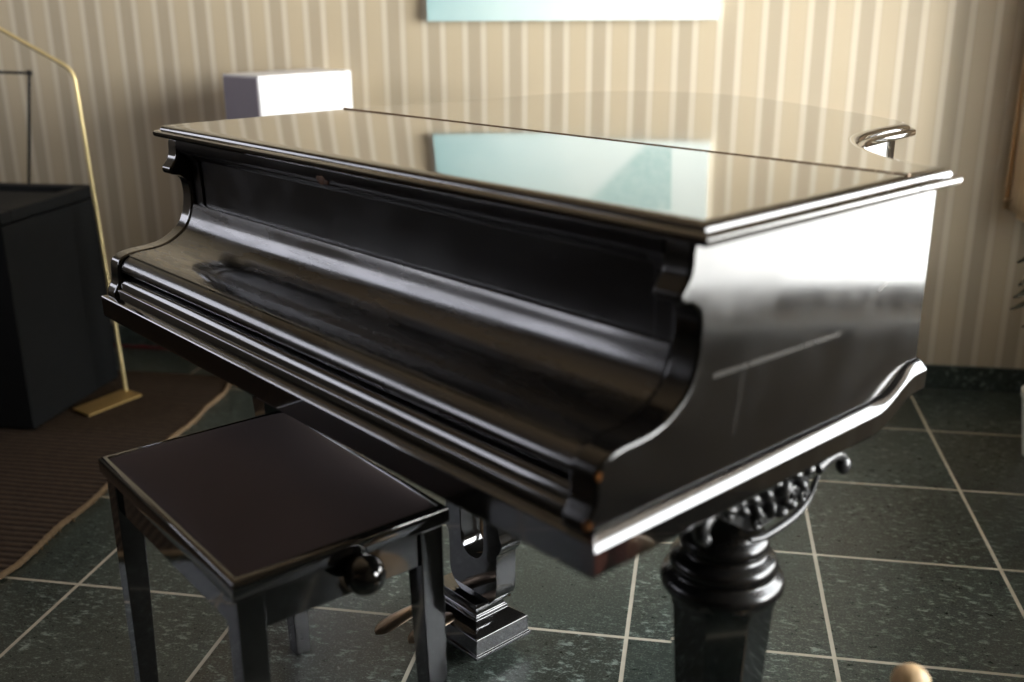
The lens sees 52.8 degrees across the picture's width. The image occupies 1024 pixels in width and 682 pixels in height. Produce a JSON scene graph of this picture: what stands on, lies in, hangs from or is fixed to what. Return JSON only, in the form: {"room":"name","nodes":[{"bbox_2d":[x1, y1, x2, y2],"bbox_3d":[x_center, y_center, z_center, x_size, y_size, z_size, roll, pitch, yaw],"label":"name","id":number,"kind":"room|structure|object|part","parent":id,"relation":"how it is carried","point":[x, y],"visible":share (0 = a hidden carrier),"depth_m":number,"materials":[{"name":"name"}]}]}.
{"room":"music room","nodes":[
{"label":"music room","id":0,"kind":"room"},
{"bbox_2d":[0,0,1023,368],"bbox_3d":[-0.735,-1.194,3.457,5.450,2.650,0.200,3,18,10],"label":"wall","id":1,"kind":"structure","parent":0,"point":[950,71],"depth_m":3.31,"materials":[{"name":"paper"}]},
{"bbox_2d":[112,324,1023,392],"bbox_3d":[-0.745,0.013,3.739,5.050,0.080,0.012,3,18,10],"label":"baseboard","id":2,"kind":"structure","parent":1,"relation":"attached to","point":[949,377],"depth_m":3.34,"materials":[{"name":"stone"}]},
{"bbox_2d":[426,0,717,21],"bbox_3d":[0.176,-1.304,3.121,0.908,0.640,0.030,3,18,10],"label":"picture","id":3,"kind":"object","parent":1,"relation":"attached to","point":[437,10],"visible":1,"depth_m":3.20,"materials":[{"name":"white paint"}]},
{"bbox_2d":[0,347,1023,681],"bbox_3d":[-1.224,0.893,1.248,5.050,0.050,5.380,3,18,10],"label":"floor","id":4,"kind":"structure","parent":0,"point":[914,553],"depth_m":2.20,"materials":[{"name":"tile"}]},
{"bbox_2d":[0,70,32,182],"bbox_3d":[-1.871,-0.443,3.652,0.545,1.017,0.200,3,18,10],"label":"metal stand","id":5,"kind":"object","parent":4,"relation":"on","point":[29,73],"visible":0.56,"depth_m":3.50,"materials":[{"name":"metal"}]},
{"bbox_3d":[-1.880,-0.916,3.499,0.534,0.022,0.010,3,18,10],"label":"level arm","id":6,"kind":"part","parent":5,"relation":"part of","materials":[{"name":"black metal"}]},
{"bbox_2d":[0,370,230,579],"bbox_3d":[-2.230,0.537,2.261,2.188,0.018,3.046,3,18,10],"label":"rug","id":7,"kind":"object","parent":4,"relation":"on","point":[50,474],"visible":0.66,"depth_m":2.96,"materials":[{"name":"carpet"}]},
{"bbox_2d":[0,183,117,428],"bbox_3d":[-1.764,-0.137,3.245,0.800,0.652,0.480,3,18,10],"label":"box","id":8,"kind":"object","parent":7,"relation":"on","point":[57,348],"visible":0.92,"depth_m":3.12,"materials":[{"name":"black fabric"}]},
{"bbox_3d":[-1.766,-0.419,3.153,0.702,0.022,0.382,3,18,10],"label":"panel","id":9,"kind":"part","parent":8,"relation":"part of","materials":[{"name":"black fabric"}]},
{"bbox_2d":[0,27,141,416],"bbox_3d":[-1.415,-0.412,3.176,0.453,1.216,0.203,13,22,36],"label":"stand","id":10,"kind":"object","parent":7,"relation":"on","point":[114,399],"visible":0.94,"depth_m":3.19,"materials":[{"name":"gold metal"}]},
{"bbox_3d":[-1.281,0.194,3.263,0.093,0.007,0.213,10,21,29],"label":"plate","id":11,"kind":"part","parent":10,"relation":"part of","materials":[{"name":"gold metal"}]},
{"bbox_2d":[114,344,166,349],"bbox_3d":[-1.438,0.021,3.842,1.050,0.010,0.022,3,18,9],"label":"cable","id":12,"kind":"object","parent":4,"relation":"on","point":[115,345],"visible":0.24,"depth_m":3.83,"materials":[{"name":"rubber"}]},
{"bbox_2d":[98,410,448,681],"bbox_3d":[-0.386,0.445,1.685,0.342,0.521,0.612,-14,23,-37],"label":"piano bench","id":13,"kind":"object","parent":4,"relation":"on","point":[272,519],"visible":0.99,"depth_m":1.52,"materials":[{"name":"paint"}]},
{"bbox_3d":[-0.642,0.444,1.777,0.040,0.468,0.040,-14,23,-37],"label":"leg","id":14,"kind":"part","parent":13,"relation":"part of","materials":[{"name":"paint"}]},
{"bbox_3d":[-0.353,0.553,1.437,0.040,0.468,0.040,-14,23,-37],"label":"leg","id":15,"kind":"part","parent":13,"relation":"part of","materials":[{"name":"paint"}]},
{"bbox_2d":[110,413,434,577],"bbox_3d":[-0.388,0.216,1.611,0.320,0.041,0.492,-14,23,-37],"label":"seat cushion","id":16,"kind":"object","parent":13,"relation":"on","point":[269,495],"depth_m":1.52,"materials":[{"name":"black leather"}]},
{"bbox_3d":[-0.419,0.387,1.949,0.040,0.468,0.040,-14,23,-37],"label":"leg","id":17,"kind":"part","parent":13,"relation":"part of","materials":[{"name":"paint"}]},
{"bbox_3d":[-0.206,0.322,1.430,0.059,0.059,0.065,-14,23,-37],"label":"adjusting knob","id":18,"kind":"part","parent":13,"relation":"part of","materials":[{"name":"paint"}]},
{"bbox_3d":[-0.129,0.495,1.609,0.040,0.468,0.040,-14,23,-37],"label":"leg","id":19,"kind":"part","parent":13,"relation":"part of","materials":[{"name":"paint"}]},
{"bbox_2d":[222,68,352,119],"bbox_3d":[-0.700,-0.362,3.386,0.190,1.010,0.355,15,24,40],"label":"box","id":20,"kind":"object","parent":4,"relation":"on","point":[280,92],"visible":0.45,"depth_m":3.16,"materials":[{"name":"white paint"}]},
{"bbox_3d":[-0.818,-0.332,3.259,0.176,0.973,0.004,15,24,40],"label":"panel","id":21,"kind":"part","parent":20,"relation":"part of","materials":[{"name":"grey paint"}]},
{"bbox_2d":[101,91,962,681],"bbox_3d":[0.222,0.046,2.153,1.588,0.981,1.415,-16,23,-39],"label":"grand piano","id":22,"kind":"object","parent":4,"relation":"on","point":[603,329],"visible":0.98,"depth_m":1.42,"materials":[{"name":"paint"}]},
{"bbox_3d":[-0.517,0.232,2.386,0.146,0.345,0.146,-16,23,-39],"label":"leg","id":23,"kind":"part","parent":22,"relation":"part of","materials":[{"name":"black paint"}]},
{"bbox_3d":[-0.226,-0.193,1.665,0.072,0.163,1.271,-16,23,-39],"label":"panel","id":24,"kind":"part","parent":22,"relation":"part of","materials":[{"name":"paint"}]},
{"bbox_3d":[-0.062,0.239,2.005,0.008,0.510,0.008,-16,23,-39],"label":"pedal rod","id":25,"kind":"part","parent":22,"relation":"part of","materials":[{"name":"silver metal"}]},
{"bbox_3d":[-0.106,-0.010,1.834,0.719,0.090,1.392,-16,23,-39],"label":"bed moulding","id":26,"kind":"part","parent":22,"relation":"part of","materials":[{"name":"paint"}]},
{"bbox_3d":[-0.092,-0.318,1.744,0.456,0.026,1.415,-16,24,-39],"label":"lid","id":27,"kind":"part","parent":22,"relation":"part of","materials":[{"name":"paint"}]},
{"bbox_3d":[0.446,-0.468,2.199,0.980,0.026,1.415,-15,23,-39],"label":"lid","id":28,"kind":"part","parent":22,"relation":"part of","materials":[{"name":"paint"}]},
{"bbox_3d":[0.298,0.508,1.514,0.146,0.345,0.146,-16,23,-39],"label":"leg","id":29,"kind":"part","parent":22,"relation":"part of","materials":[{"name":"black paint"}]},
{"bbox_2d":[891,663,930,681],"bbox_3d":[0.478,0.601,1.296,0.156,0.450,0.156,3,18,10],"label":"wooden post","id":30,"kind":"object","parent":4,"relation":"on","point":[906,672],"visible":1,"depth_m":1.22,"materials":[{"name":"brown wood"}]},
{"bbox_2d":[1010,257,1023,455],"bbox_3d":[1.496,0.034,2.782,0.279,0.596,0.273,15,24,40],"label":"potted plant","id":31,"kind":"object","parent":4,"relation":"on","point":[1021,293],"visible":1,"depth_m":2.79,"materials":[{"name":"green plant"}]},
{"bbox_3d":[1.486,0.234,2.824,0.192,0.190,0.192,3,18,10],"label":"pot","id":32,"kind":"part","parent":31,"relation":"part of","materials":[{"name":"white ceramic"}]},
{"bbox_3d":[1.358,-0.217,0.392,0.220,2.650,5.380,3,18,10],"label":"wall","id":33,"kind":"structure","parent":0,"visible":0},
{"bbox_2d":[1002,58,1023,221],"bbox_3d":[1.574,-1.233,2.764,0.291,1.854,0.142,8,20,23],"label":"picture","id":34,"kind":"object","parent":33,"relation":"hanging from","point":[1013,200],"visible":1,"depth_m":3.06,"materials":[{"name":"fabric"}]},
{"bbox_3d":[1.579,-1.211,2.719,0.220,1.839,0.051,7,19,22],"label":"panel","id":35,"kind":"part","parent":34,"relation":"part of","materials":[{"name":"fabric"}]}
]}

